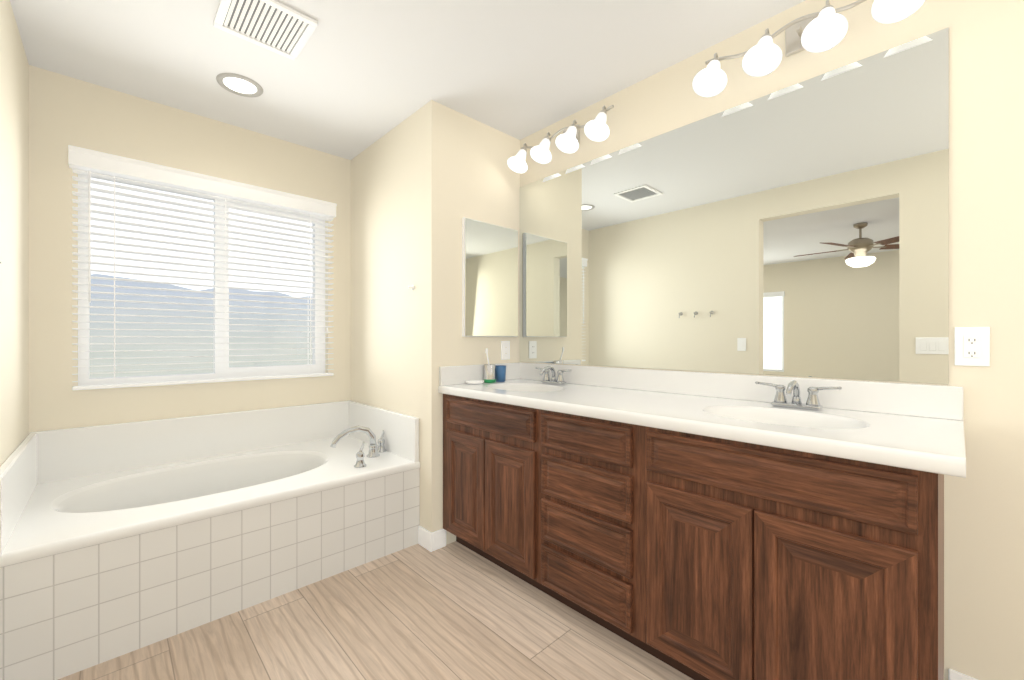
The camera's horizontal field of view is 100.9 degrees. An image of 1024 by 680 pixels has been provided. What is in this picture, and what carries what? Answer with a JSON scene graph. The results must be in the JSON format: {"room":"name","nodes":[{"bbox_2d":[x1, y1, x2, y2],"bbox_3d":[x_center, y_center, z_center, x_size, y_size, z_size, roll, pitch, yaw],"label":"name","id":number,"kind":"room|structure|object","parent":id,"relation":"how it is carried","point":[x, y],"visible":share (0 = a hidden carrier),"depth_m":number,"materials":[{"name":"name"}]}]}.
{"room":"bathroom","nodes":[
{"label":"bathroom","id":0,"kind":"room"},
{"bbox_2d":[0,0,43,465],"bbox_3d":[-0.656,-0.080,0.219,0.150,2.440,5.060,0,0,-44],"label":"wall","id":1,"kind":"structure","parent":0,"point":[21,83],"depth_m":1.81,"materials":[{"name":"beige paint"}]},
{"bbox_2d":[44,69,347,430],"bbox_3d":[-1.710,-0.080,2.623,1.630,2.440,0.120,0,0,-44],"label":"wall","id":2,"kind":"structure","parent":0,"point":[78,113],"depth_m":2.32,"materials":[{"name":"beige paint"}]},
{"bbox_2d":[78,173,324,385],"bbox_3d":[-1.776,-0.325,2.584,1.220,1.130,0.056,0,0,-43],"label":"window","id":3,"kind":"structure","parent":2,"relation":"in","point":[238,372],"depth_m":2.55,"materials":[{"name":"white plastic"}]},
{"bbox_2d":[68,145,336,389],"bbox_3d":[-1.694,-0.345,2.496,1.274,1.180,0.085,0,0,-43],"label":"window blind","id":4,"kind":"object","parent":3,"relation":"attached to","point":[88,162],"visible":1,"depth_m":2.38,"materials":[{"name":"white plastic"}]},
{"bbox_2d":[58,541,693,679],"bbox_3d":[0.178,1.190,1.010,2.450,0.100,5.060,0,0,-43],"label":"floor","id":5,"kind":"structure","parent":0,"point":[455,610],"depth_m":1.62,"materials":[{"name":"brown wood"}]},
{"bbox_2d":[0,400,419,679],"bbox_3d":[-1.397,0.787,2.184,1.536,0.705,0.945,0,0,-43],"label":"bathtub","id":6,"kind":"object","parent":5,"relation":"on","point":[118,539],"visible":1,"depth_m":1.89,"materials":[{"name":"white plastic"}]},
{"bbox_2d":[330,425,386,467],"bbox_3d":[-0.831,0.585,2.417,0.362,0.189,0.284,0,0,-44],"label":"faucet","id":7,"kind":"object","parent":6,"relation":"on","point":[373,457],"depth_m":2.41,"materials":[{"name":"silver metal"}]},
{"bbox_2d":[438,362,965,679],"bbox_3d":[0.501,0.642,1.816,0.628,0.995,1.969,0,0,-43],"label":"bathroom vanity","id":8,"kind":"object","parent":5,"relation":"on","point":[705,526],"visible":1,"depth_m":1.33,"materials":[{"name":"brown wood"}]},
{"bbox_2d":[438,362,965,478],"bbox_3d":[0.501,0.271,1.816,0.628,0.251,1.969,0,0,-44],"label":"countertop","id":9,"kind":"structure","parent":8,"relation":"on","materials":[{"name":"white stone"}]},
{"bbox_2d":[466,380,483,383],"bbox_3d":[-0.210,0.239,2.401,0.115,0.015,0.092,0,0,-43],"label":"soap dish","id":10,"kind":"object","parent":9,"relation":"on","point":[475,381],"visible":0.96,"depth_m":2.38,"materials":[{"name":"white ceramic"}]},
{"bbox_2d":[483,348,495,382],"bbox_3d":[-0.133,0.149,2.482,0.079,0.200,0.074,0,0,-43],"label":"toothbrush holder","id":11,"kind":"object","parent":9,"relation":"on","point":[489,373],"visible":1,"depth_m":2.46,"materials":[{"name":"silver metal"}]},
{"bbox_2d":[495,365,505,381],"bbox_3d":[-0.069,0.202,2.543,0.070,0.095,0.070,0,0,-43],"label":"cup","id":12,"kind":"object","parent":9,"relation":"on","point":[500,373],"visible":0.92,"depth_m":2.52,"materials":[{"name":"blue plastic"}]},
{"bbox_2d":[348,100,451,544],"bbox_3d":[-0.753,-0.080,2.704,0.130,2.440,1.040,0,0,-44],"label":"wall","id":13,"kind":"structure","parent":0,"point":[410,192],"depth_m":2.47,"materials":[{"name":"beige paint"}]},
{"bbox_2d":[10,0,804,159],"bbox_3d":[0.178,-1.350,1.010,2.450,0.100,5.060,0,0,-43],"label":"ceiling","id":14,"kind":"structure","parent":0,"point":[353,79],"depth_m":1.93,"materials":[{"name":"white paint"}]},
{"bbox_2d":[216,73,262,96],"bbox_3d":[-1.387,-1.296,2.158,0.204,0.008,0.204,0,0,-43],"label":"recessed light","id":15,"kind":"object","parent":14,"relation":"in","point":[238,84],"visible":1,"depth_m":2.15,"materials":[{"name":"grey"}]},
{"bbox_2d":[213,0,317,59],"bbox_3d":[-1.009,-1.294,1.731,0.310,0.012,0.310,0,0,-43],"label":"ceiling vent","id":16,"kind":"object","parent":14,"relation":"in","point":[279,28],"visible":0.98,"depth_m":1.73,"materials":[{"name":"white plastic"}]},
{"bbox_2d":[452,109,519,541],"bbox_3d":[-0.190,-0.080,2.605,0.510,2.440,0.120,0,0,-44],"label":"wall","id":17,"kind":"structure","parent":0,"point":[485,189],"depth_m":2.51,"materials":[{"name":"beige paint"}]},
{"bbox_2d":[462,217,517,336],"bbox_3d":[-0.123,-0.360,2.566,0.425,0.680,0.028,0,0,-43],"label":"mirror","id":18,"kind":"object","parent":17,"relation":"attached to","point":[489,280],"visible":0.98,"depth_m":2.54,"materials":[{"name":"silver metal"}]},
{"bbox_2d":[501,341,509,359],"bbox_3d":[-0.040,0.065,2.657,0.072,0.116,0.009,0,0,-43],"label":"duplex electrical outlet","id":19,"kind":"object","parent":17,"relation":"attached to","point":[505,350],"visible":1,"depth_m":2.65,"materials":[{"name":"white plastic"}]},
{"bbox_2d":[520,0,1023,679],"bbox_3d":[1.388,-0.080,1.428,0.120,2.440,4.000,0,0,-44],"label":"wall","id":20,"kind":"structure","parent":0,"point":[984,509],"depth_m":1.31,"materials":[{"name":"beige paint"}]},
{"bbox_2d":[507,105,613,172],"bbox_3d":[0.267,-1.119,2.362,0.220,0.203,0.701,0,0,-43],"label":"sconce","id":21,"kind":"object","parent":20,"relation":"attached to","point":[596,129],"visible":1,"depth_m":2.30,"materials":[{"name":"white glass"}]},
{"bbox_2d":[519,27,948,383],"bbox_3d":[0.717,-0.425,2.043,0.006,1.130,1.937,0,0,-43],"label":"vanity mirror","id":22,"kind":"object","parent":20,"relation":"attached to","point":[801,229],"visible":1,"depth_m":1.70,"materials":[{"name":"silver metal"}]},
{"bbox_2d":[692,0,924,96],"bbox_3d":[1.037,-1.119,1.550,0.220,0.203,0.701,0,0,-43],"label":"sconce","id":23,"kind":"object","parent":20,"relation":"attached to","point":[825,28],"visible":1,"depth_m":1.56,"materials":[{"name":"white glass"}]},
{"bbox_2d":[949,669,977,679],"bbox_3d":[1.997,1.090,0.689,0.014,0.100,1.790,0,0,-44],"label":"baseboard","id":24,"kind":"structure","parent":20,"relation":"attached to","point":[953,675],"depth_m":1.32,"materials":[{"name":"white"}]},
{"bbox_2d":[955,327,989,365],"bbox_3d":[1.417,0.020,1.303,0.010,0.120,0.074,0,0,-43],"label":"outlet","id":25,"kind":"object","parent":20,"relation":"attached to","point":[972,346],"visible":1,"depth_m":1.30,"materials":[{"name":"white plastic"}]},
{"label":"outside","id":26,"kind":"structure","parent":0,"visible":0},
{"bbox_2d":[89,274,311,377],"bbox_3d":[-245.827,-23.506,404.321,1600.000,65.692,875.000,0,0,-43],"label":"hills","id":27,"kind":"structure","parent":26,"point":[172,359],"depth_m":184.07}
]}

